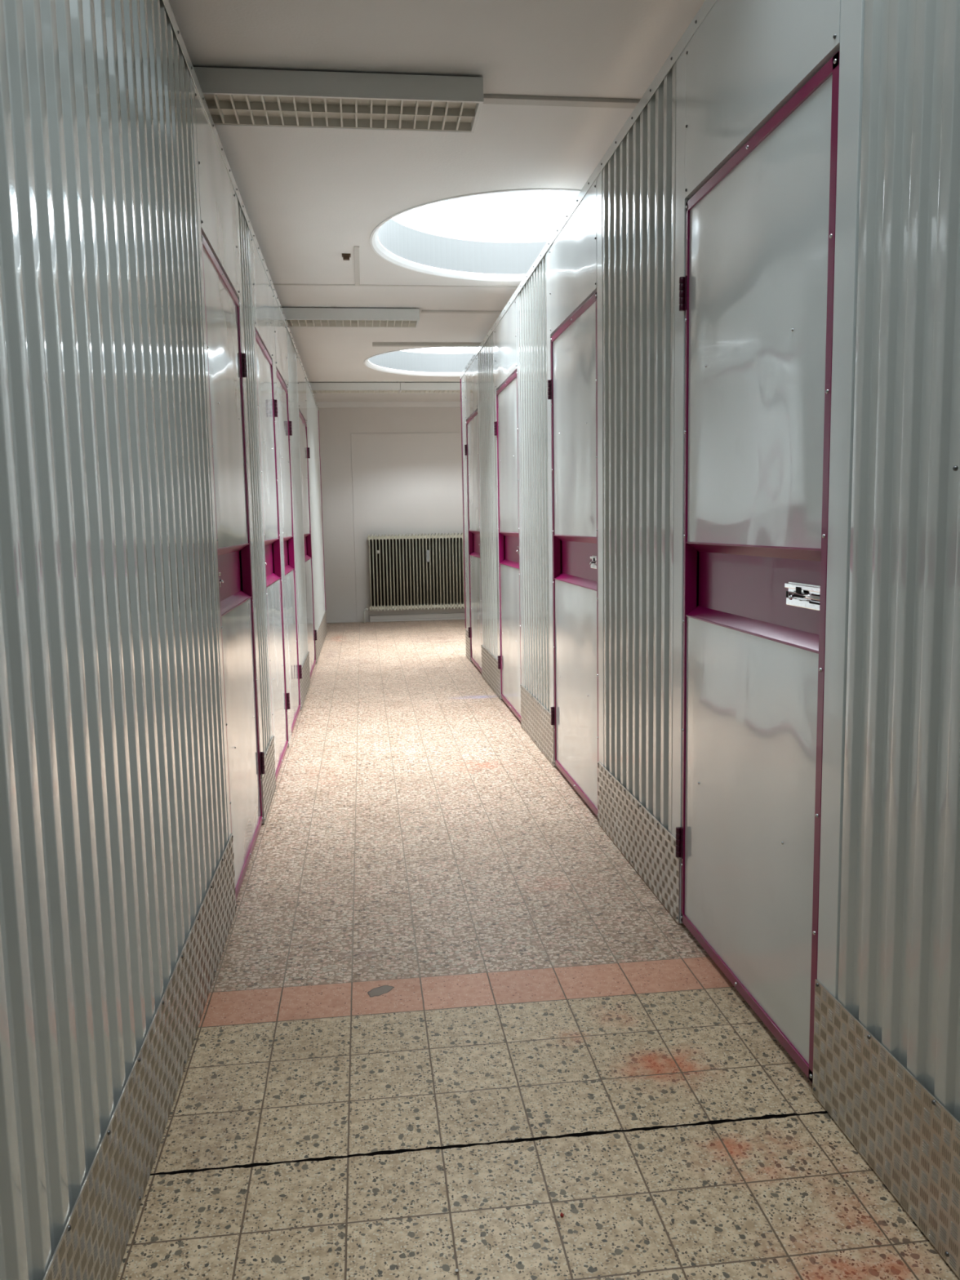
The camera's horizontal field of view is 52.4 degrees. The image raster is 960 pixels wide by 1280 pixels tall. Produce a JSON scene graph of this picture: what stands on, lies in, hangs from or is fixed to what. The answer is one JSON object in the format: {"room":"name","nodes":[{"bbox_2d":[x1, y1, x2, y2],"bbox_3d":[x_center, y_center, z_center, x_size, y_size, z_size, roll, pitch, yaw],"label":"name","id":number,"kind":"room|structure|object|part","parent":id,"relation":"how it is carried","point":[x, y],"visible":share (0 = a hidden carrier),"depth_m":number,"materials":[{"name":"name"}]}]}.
{"room":"self storage corridor","nodes":[
{"label":"self storage corridor","id":0,"kind":"room"},
{"bbox_2d":[318,407,461,622],"bbox_3d":[-1.125,-1.639,12.586,6.000,2.789,0.150,-2,7,-7],"label":"wall","id":1,"kind":"structure","parent":0,"point":[336,424],"depth_m":12.41,"materials":[{"name":"white paint"}]},
{"bbox_2d":[326,620,355,622],"bbox_3d":[-2.833,-0.200,12.468,2.470,0.022,0.014,-2,7,-7],"label":"baseboard","id":2,"kind":"structure","parent":1,"relation":"attached to","point":[348,621],"depth_m":12.58,"materials":[{"name":"white paint"}]},
{"bbox_2d":[316,401,460,408],"bbox_3d":[-1.139,-2.980,12.336,5.980,0.071,0.032,-2,7,-7],"label":"trim","id":3,"kind":"structure","parent":1,"relation":"attached to","point":[321,404],"depth_m":12.32,"materials":[{"name":"white paint"}]},
{"bbox_2d":[351,432,464,621],"bbox_3d":[0.121,-1.483,12.675,3.495,2.388,0.012,-2,7,-7],"label":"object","id":4,"kind":"structure","parent":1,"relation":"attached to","point":[403,483],"depth_m":12.49,"materials":[{"name":"white paint"}]},
{"bbox_2d":[367,533,464,611],"bbox_3d":[-0.728,-0.878,12.541,1.402,0.975,0.190,-2,7,-7],"label":"radiator","id":5,"kind":"object","parent":1,"relation":"attached to","point":[408,571],"visible":0.91,"depth_m":12.53,"materials":[{"name":"beige metal"}]},
{"bbox_2d":[369,613,465,622],"bbox_3d":[-0.264,-0.311,12.738,2.340,0.085,0.044,-2,7,-7],"label":"trim","id":6,"kind":"structure","parent":1,"relation":"attached to","point":[439,616],"depth_m":12.65,"materials":[{"name":"white paint"}]},
{"bbox_2d":[168,0,705,401],"bbox_3d":[-0.197,-2.196,4.514,6.200,0.211,16.060,-2,7,-7],"label":"ceiling","id":7,"kind":"structure","parent":0,"point":[309,197],"depth_m":3.90,"materials":[{"name":"white paint"}]},
{"bbox_2d":[193,66,483,133],"bbox_3d":[-0.626,-1.908,3.445,1.250,0.090,0.288,-2,7,-7],"label":"ceiling light","id":8,"kind":"object","parent":7,"relation":"attached to","point":[233,97],"visible":0.67,"depth_m":3.39,"materials":[{"name":"white metal"}]},
{"bbox_2d":[342,253,351,260],"bbox_3d":[-0.765,-2.192,5.582,0.050,0.029,0.040,-2,7,-7],"label":"outlet","id":9,"kind":"object","parent":7,"relation":"attached to","point":[345,256],"visible":1,"depth_m":5.57,"materials":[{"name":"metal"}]},
{"bbox_2d":[282,307,419,328],"bbox_3d":[-1.072,-2.335,7.061,1.250,0.090,0.288,-2,7,-7],"label":"ceiling light","id":10,"kind":"object","parent":7,"relation":"attached to","point":[295,317],"visible":0.66,"depth_m":6.97,"materials":[{"name":"white metal"}]},
{"bbox_2d":[309,382,399,393],"bbox_3d":[-1.508,-2.764,10.690,1.250,0.090,0.288,-2,7,-7],"label":"ceiling light","id":11,"kind":"object","parent":7,"relation":"attached to","point":[317,387],"visible":0.65,"depth_m":10.59,"materials":[{"name":"white metal"}]},
{"bbox_2d":[354,245,359,285],"bbox_3d":[-0.738,-2.239,5.853,0.030,0.007,0.880,-2,7,-7],"label":"trim","id":12,"kind":"structure","parent":7,"relation":"attached to","point":[357,272],"depth_m":5.81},
{"bbox_2d":[272,283,517,287],"bbox_3d":[-0.415,-2.304,6.343,5.900,0.005,0.025,-2,7,-7],"label":"trim","id":13,"kind":"structure","parent":7,"relation":"attached to","point":[273,283],"depth_m":6.33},
{"bbox_2d":[364,346,478,376],"bbox_3d":[-0.238,-3.007,9.363,1.860,0.674,1.860,-2,7,-7],"label":"window","id":14,"kind":"structure","parent":7,"relation":"attached to","point":[424,361],"depth_m":10.15,"materials":[{"name":"paint"}]},
{"bbox_2d":[372,342,480,346],"bbox_3d":[0.206,-2.555,8.440,2.262,0.031,0.050,-2,7,-7],"label":"trim","id":15,"kind":"structure","parent":7,"relation":"attached to","point":[374,344],"depth_m":8.34,"materials":[{"name":"grey metal"}]},
{"bbox_2d":[399,382,460,393],"bbox_3d":[-0.264,-2.804,10.836,1.250,0.090,0.288,-2,7,-7],"label":"ceiling light","id":16,"kind":"object","parent":7,"relation":"attached to","point":[406,387],"visible":0.53,"depth_m":10.68,"materials":[{"name":"white metal"}]},
{"bbox_2d":[421,310,502,313],"bbox_3d":[1.000,-2.436,7.260,2.870,0.013,0.045,-2,7,-7],"label":"trim","id":17,"kind":"structure","parent":7,"relation":"attached to","point":[422,311],"depth_m":7.12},
{"bbox_2d":[369,188,581,281],"bbox_3d":[0.257,-2.534,5.361,1.830,0.674,1.830,-2,7,-7],"label":"window","id":18,"kind":"structure","parent":7,"relation":"attached to","point":[437,237],"depth_m":6.12,"materials":[{"name":"paint"}]},
{"bbox_2d":[482,93,639,108],"bbox_3d":[1.426,-2.017,3.717,2.875,0.015,0.050,-2,7,-7],"label":"trim","id":19,"kind":"structure","parent":7,"relation":"attached to","point":[487,98],"depth_m":3.57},
{"bbox_2d":[115,619,959,1279],"bbox_3d":[-0.157,0.681,4.960,6.000,0.032,16.260,-2,7,-7],"label":"floor","id":20,"kind":"structure","parent":0,"point":[446,1017],"depth_m":2.27,"materials":[{"name":"tile"}]},
{"bbox_2d":[0,0,231,1279],"bbox_3d":[-0.531,-0.094,0.504,0.026,2.574,5.138,-2,7,-7],"label":"corrugated panel","id":21,"kind":"object","parent":20,"relation":"on","point":[115,823],"visible":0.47,"depth_m":1.66,"materials":[{"name":"silver metal"}]},
{"bbox_2d":[43,833,236,1279],"bbox_3d":[-0.494,1.055,0.643,0.004,0.261,5.139,-2,7,-7],"label":"kick plate","id":22,"kind":"object","parent":21,"relation":"attached to","point":[92,1244],"visible":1,"depth_m":1.86,"materials":[{"name":"metal"}]},
{"bbox_2d":[200,231,265,900],"bbox_3d":[-0.900,-0.235,3.526,0.066,2.121,0.933,-2,7,-6],"label":"door","id":23,"kind":"structure","parent":21,"relation":"attached to","point":[227,365],"depth_m":3.49,"materials":[{"name":"paint"}]},
{"bbox_3d":[-0.899,-0.801,3.460,0.025,0.936,0.895,-2,7,-7],"label":"panel","id":24,"kind":"part","parent":23,"relation":"part of","materials":[{"name":"silver metal"}]},
{"bbox_3d":[-0.880,0.334,3.597,0.022,0.927,0.895,-2,7,-7],"label":"panel","id":25,"kind":"part","parent":23,"relation":"part of","materials":[{"name":"grey metal"}]},
{"bbox_2d":[162,0,318,408],"bbox_3d":[-1.058,-1.851,4.462,0.052,0.040,13.482,-2,7,-7],"label":"cap rail","id":26,"kind":"object","parent":21,"relation":"attached to","point":[175,26],"visible":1,"depth_m":3.38,"materials":[{"name":"silver metal"}]},
{"bbox_2d":[193,83,239,297],"bbox_3d":[-0.912,-1.513,3.370,0.034,0.429,0.931,-2,7,-7],"label":"header panel","id":27,"kind":"object","parent":26,"relation":"attached to","point":[216,190],"visible":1,"depth_m":3.27,"materials":[{"name":"silver metal"}]},
{"bbox_2d":[250,233,272,359],"bbox_3d":[-1.089,-1.685,4.825,0.034,0.429,0.882,-2,7,-7],"label":"header panel","id":28,"kind":"object","parent":26,"relation":"attached to","point":[261,292],"visible":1,"depth_m":4.76,"materials":[{"name":"silver metal"}]},
{"bbox_2d":[272,291,288,387],"bbox_3d":[-1.221,-1.813,5.918,0.034,0.429,0.896,-2,7,-7],"label":"header panel","id":29,"kind":"object","parent":26,"relation":"attached to","point":[279,323],"visible":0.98,"depth_m":5.86,"materials":[{"name":"silver metal"}]},
{"bbox_2d":[297,355,306,422],"bbox_3d":[-1.475,-2.061,8.015,0.034,0.429,1.095,-2,7,-7],"label":"header panel","id":30,"kind":"object","parent":26,"relation":"attached to","point":[301,376],"visible":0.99,"depth_m":7.95,"materials":[{"name":"silver metal"}]},
{"bbox_2d":[234,190,272,823],"bbox_3d":[-0.983,-0.535,4.238,0.026,2.574,0.566,-2,7,-7],"label":"corrugated panel","id":31,"kind":"object","parent":20,"relation":"on","point":[246,299],"visible":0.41,"depth_m":4.21,"materials":[{"name":"silver metal"}]},
{"bbox_2d":[261,735,276,823],"bbox_3d":[-0.945,0.614,4.378,0.006,0.261,0.566,-2,7,-7],"label":"kick plate","id":32,"kind":"object","parent":31,"relation":"attached to","point":[268,779],"visible":0.94,"depth_m":4.35,"materials":[{"name":"metal"}]},
{"bbox_2d":[254,330,289,780],"bbox_3d":[-1.076,-0.407,4.982,0.066,2.121,0.884,-2,7,-6],"label":"door","id":33,"kind":"structure","parent":20,"relation":"on","point":[268,406],"depth_m":5.00,"materials":[{"name":"paint"}]},
{"bbox_3d":[-1.076,-0.973,4.916,0.024,0.936,0.846,-2,7,-7],"label":"panel","id":34,"kind":"part","parent":33,"relation":"part of","materials":[{"name":"silver metal"}]},
{"bbox_3d":[-1.056,0.162,5.053,0.022,0.927,0.846,-2,7,-7],"label":"panel","id":35,"kind":"part","parent":33,"relation":"part of","materials":[{"name":"grey metal"}]},
{"bbox_2d":[269,282,291,746],"bbox_3d":[-1.137,-0.684,5.496,0.030,2.574,0.215,-2,7,-7],"label":"flat panel","id":36,"kind":"object","parent":20,"relation":"on","point":[273,360],"visible":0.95,"depth_m":5.48,"materials":[{"name":"silver metal"}]},
{"bbox_2d":[275,368,302,734],"bbox_3d":[-1.208,-0.536,6.074,0.066,2.121,0.898,-2,7,-6],"label":"door","id":37,"kind":"structure","parent":20,"relation":"on","point":[285,424],"depth_m":6.12,"materials":[{"name":"paint"}]},
{"bbox_3d":[-1.208,-1.102,6.009,0.023,0.936,0.860,-2,7,-7],"label":"panel","id":38,"kind":"part","parent":37,"relation":"part of","materials":[{"name":"silver metal"}]},
{"bbox_3d":[-1.188,0.033,6.145,0.023,0.927,0.860,-2,7,-7],"label":"panel","id":39,"kind":"part","parent":37,"relation":"part of","materials":[{"name":"grey metal"}]},
{"bbox_2d":[285,325,308,710],"bbox_3d":[-1.323,-0.867,7.045,0.026,2.574,1.127,-2,7,-7],"label":"corrugated panel","id":40,"kind":"object","parent":20,"relation":"on","point":[291,355],"visible":0.53,"depth_m":6.99,"materials":[{"name":"silver metal"}]},
{"bbox_2d":[299,651,310,710],"bbox_3d":[-1.286,0.283,7.186,0.004,0.261,1.127,-2,7,-7],"label":"kick plate","id":41,"kind":"object","parent":40,"relation":"attached to","point":[305,680],"visible":0.99,"depth_m":7.13,"materials":[{"name":"metal"}]},
{"bbox_2d":[305,377,325,653],"bbox_3d":[-1.675,-1.210,9.950,0.026,2.574,2.567,-2,7,-7],"label":"corrugated panel","id":42,"kind":"object","parent":20,"relation":"on","point":[313,429],"visible":0.56,"depth_m":9.72,"materials":[{"name":"silver metal"}]},
{"bbox_2d":[298,410,316,678],"bbox_3d":[-1.462,-0.784,8.171,0.066,2.121,1.097,-2,7,-6],"label":"door","id":43,"kind":"structure","parent":42,"relation":"attached to","point":[304,450],"depth_m":8.24,"materials":[{"name":"paint"}]},
{"bbox_3d":[-1.462,-1.349,8.105,0.024,0.936,1.059,-2,7,-7],"label":"panel","id":44,"kind":"part","parent":43,"relation":"part of","materials":[{"name":"silver metal"}]},
{"bbox_3d":[-1.442,-0.214,8.242,0.022,0.927,1.059,-2,7,-7],"label":"panel","id":45,"kind":"part","parent":43,"relation":"part of","materials":[{"name":"silver metal"}]},
{"bbox_2d":[315,610,327,664],"bbox_3d":[-1.641,-0.063,10.112,0.004,0.261,2.612,-2,7,-7],"label":"kick plate","id":46,"kind":"object","parent":42,"relation":"attached to","point":[322,631],"visible":0.98,"depth_m":9.88,"materials":[{"name":"metal"}]},
{"bbox_2d":[363,608,368,622],"bbox_3d":[-1.460,-0.314,12.497,0.072,0.192,0.052,-2,7,-7],"label":"pipe","id":47,"kind":"object","parent":20,"relation":"on","point":[366,609],"visible":1,"depth_m":12.49,"materials":[{"name":"white metal"}]},
{"bbox_2d":[461,373,471,661],"bbox_3d":[-0.114,-1.106,8.851,0.030,2.574,0.336,-2,7,-7],"label":"flat panel","id":48,"kind":"object","parent":20,"relation":"on","point":[463,379],"visible":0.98,"depth_m":8.82,"materials":[{"name":"silver metal"}]},
{"bbox_2d":[465,628,470,661],"bbox_3d":[-0.113,0.043,8.998,0.006,0.261,0.358,-2,7,-7],"label":"kick plate","id":49,"kind":"object","parent":48,"relation":"attached to","point":[467,638],"visible":0.99,"depth_m":8.99,"materials":[{"name":"metal"}]},
{"bbox_2d":[464,410,481,672],"bbox_3d":[-0.033,-0.823,8.281,0.063,2.121,0.877,-2,7,-7],"label":"door","id":50,"kind":"structure","parent":20,"relation":"on","point":[471,449],"depth_m":8.30,"materials":[{"name":"paint"}]},
{"bbox_3d":[-0.051,-1.388,8.214,0.024,0.936,0.839,-2,7,-7],"label":"panel","id":51,"kind":"part","parent":50,"relation":"part of","materials":[{"name":"silver metal"}]},
{"bbox_3d":[-0.030,-0.253,8.350,0.022,0.927,0.839,-2,7,-7],"label":"panel","id":52,"kind":"part","parent":50,"relation":"part of","materials":[{"name":"silver metal"}]},
{"bbox_2d":[476,328,502,698],"bbox_3d":[0.072,-0.922,7.295,0.026,2.574,1.061,-2,7,-7],"label":"corrugated panel","id":53,"kind":"object","parent":20,"relation":"on","point":[486,357],"visible":0.63,"depth_m":7.24,"materials":[{"name":"silver metal"}]},
{"bbox_2d":[480,644,500,698],"bbox_3d":[0.077,0.228,7.431,0.004,0.261,1.061,-2,7,-7],"label":"kick plate","id":54,"kind":"object","parent":53,"relation":"attached to","point":[491,673],"visible":0.99,"depth_m":7.37,"materials":[{"name":"metal"}]},
{"bbox_2d":[493,371,520,721],"bbox_3d":[0.202,-0.594,6.345,0.063,2.121,0.926,-2,7,-7],"label":"door","id":55,"kind":"structure","parent":20,"relation":"on","point":[505,428],"depth_m":6.33,"materials":[{"name":"paint"}]},
{"bbox_3d":[0.183,-1.159,6.277,0.024,0.936,0.888,-2,7,-7],"label":"panel","id":56,"kind":"part","parent":55,"relation":"part of","materials":[{"name":"silver metal"}]},
{"bbox_3d":[0.205,-0.024,6.413,0.022,0.927,0.888,-2,7,-7],"label":"panel","id":57,"kind":"part","parent":55,"relation":"part of","materials":[{"name":"silver metal"}]},
{"bbox_2d":[515,248,555,765],"bbox_3d":[0.308,-0.692,5.348,0.026,2.574,1.032,-2,7,-7],"label":"corrugated panel","id":58,"kind":"object","parent":20,"relation":"on","point":[533,300],"visible":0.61,"depth_m":5.28,"materials":[{"name":"silver metal"}]},
{"bbox_2d":[520,684,554,766],"bbox_3d":[0.313,0.458,5.484,0.004,0.261,1.032,-2,7,-7],"label":"kick plate","id":59,"kind":"object","parent":58,"relation":"attached to","point":[535,719],"visible":0.99,"depth_m":5.41,"materials":[{"name":"metal"}]},
{"bbox_2d":[547,292,598,817],"bbox_3d":[0.440,-0.364,4.399,0.063,2.121,0.952,-2,7,-8],"label":"door","id":60,"kind":"structure","parent":20,"relation":"on","point":[572,387],"depth_m":4.34,"materials":[{"name":"paint"}]},
{"bbox_3d":[0.419,-0.930,4.331,0.024,0.936,0.914,-2,7,-7],"label":"panel","id":61,"kind":"part","parent":60,"relation":"part of","materials":[{"name":"silver metal"}]},
{"bbox_3d":[0.440,0.205,4.468,0.022,0.927,0.914,-2,7,-7],"label":"panel","id":62,"kind":"part","parent":60,"relation":"part of","materials":[{"name":"grey metal"}]},
{"bbox_2d":[596,47,689,923],"bbox_3d":[0.546,-0.460,3.383,0.026,2.574,1.046,-2,7,-7],"label":"corrugated panel","id":63,"kind":"object","parent":20,"relation":"on","point":[641,200],"visible":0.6,"depth_m":3.26,"materials":[{"name":"silver metal"}]},
{"bbox_2d":[597,761,679,924],"bbox_3d":[0.551,0.690,3.519,0.004,0.261,1.046,-2,7,-7],"label":"kick plate","id":64,"kind":"object","parent":63,"relation":"attached to","point":[650,848],"visible":1,"depth_m":3.41,"materials":[{"name":"metal"}]},
{"bbox_2d":[817,0,959,1122],"bbox_3d":[0.947,-0.067,0.052,0.030,2.574,3.891,-2,7,-7],"label":"corrugated panel","id":65,"kind":"object","parent":20,"relation":"on","point":[889,922],"visible":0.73,"depth_m":1.74,"materials":[{"name":"silver metal"}]},
{"bbox_2d":[460,0,716,378],"bbox_3d":[0.503,-1.757,3.445,0.052,0.040,11.082,-2,7,-7],"label":"cap rail","id":66,"kind":"object","parent":65,"relation":"attached to","point":[707,5],"visible":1,"depth_m":3.40,"materials":[{"name":"silver metal"}]},
{"bbox_2d":[464,355,477,419],"bbox_3d":[-0.063,-2.100,8.123,0.034,0.429,0.875,-2,7,-7],"label":"header panel","id":67,"kind":"object","parent":66,"relation":"attached to","point":[471,384],"visible":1,"depth_m":8.08,"materials":[{"name":"silver metal"}]},
{"bbox_2d":[494,297,516,389],"bbox_3d":[0.171,-1.871,6.186,0.034,0.429,0.924,-2,7,-7],"label":"header panel","id":68,"kind":"object","parent":66,"relation":"attached to","point":[505,332],"visible":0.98,"depth_m":6.13,"materials":[{"name":"silver metal"}]},
{"bbox_2d":[549,178,596,334],"bbox_3d":[0.407,-1.641,4.241,0.034,0.429,0.950,-2,7,-7],"label":"header panel","id":69,"kind":"object","parent":66,"relation":"attached to","point":[573,252],"visible":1,"depth_m":4.16,"materials":[{"name":"silver metal"}]},
{"bbox_2d":[684,0,840,198],"bbox_3d":[0.643,-1.411,2.291,0.034,0.429,0.905,-2,7,-7],"label":"header panel","id":70,"kind":"object","parent":66,"relation":"attached to","point":[746,60],"visible":1,"depth_m":2.32,"materials":[{"name":"silver metal"}]},
{"bbox_2d":[675,50,839,1082],"bbox_3d":[0.673,-0.134,2.449,0.063,2.121,0.907,-2,7,-7],"label":"door","id":71,"kind":"structure","parent":65,"relation":"attached to","point":[756,291],"depth_m":2.33,"materials":[{"name":"paint"}]},
{"bbox_3d":[0.676,0.436,2.518,0.022,0.927,0.869,-2,7,-7],"label":"panel","id":72,"kind":"part","parent":71,"relation":"part of","materials":[{"name":"grey metal"}]},
{"bbox_3d":[0.654,-0.699,2.381,0.024,0.936,0.869,-2,7,-7],"label":"panel","id":73,"kind":"part","parent":71,"relation":"part of","materials":[{"name":"silver metal"}]},
{"bbox_2d":[812,978,959,1279],"bbox_3d":[0.954,1.084,0.189,0.004,0.261,3.891,-2,7,-7],"label":"kick plate","id":74,"kind":"object","parent":65,"relation":"attached to","point":[909,1140],"visible":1,"depth_m":1.79,"materials":[{"name":"metal"}]},
{"bbox_3d":[-2.885,-1.333,11.117,2.141,2.588,0.038,-2,7,-7],"label":"wall","id":75,"kind":"structure","parent":0,"visible":0},
{"bbox_2d":[318,413,325,604],"bbox_3d":[-1.841,-1.479,11.228,0.049,2.284,0.046,-2,7,-7],"label":"post","id":76,"kind":"object","parent":75,"relation":"attached to","point":[318,414],"visible":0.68,"depth_m":11.21,"materials":[{"name":"metal"}]},
{"bbox_3d":[1.072,-1.172,9.181,2.456,2.588,0.038,-2,7,-7],"label":"wall","id":77,"kind":"structure","parent":0,"visible":0},
{"bbox_2d":[460,378,466,628],"bbox_3d":[-0.134,-1.245,9.028,0.049,2.284,0.046,-2,7,-7],"label":"post","id":78,"kind":"object","parent":77,"relation":"attached to","point":[460,379],"visible":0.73,"depth_m":9.01,"materials":[{"name":"metal"}]}
]}

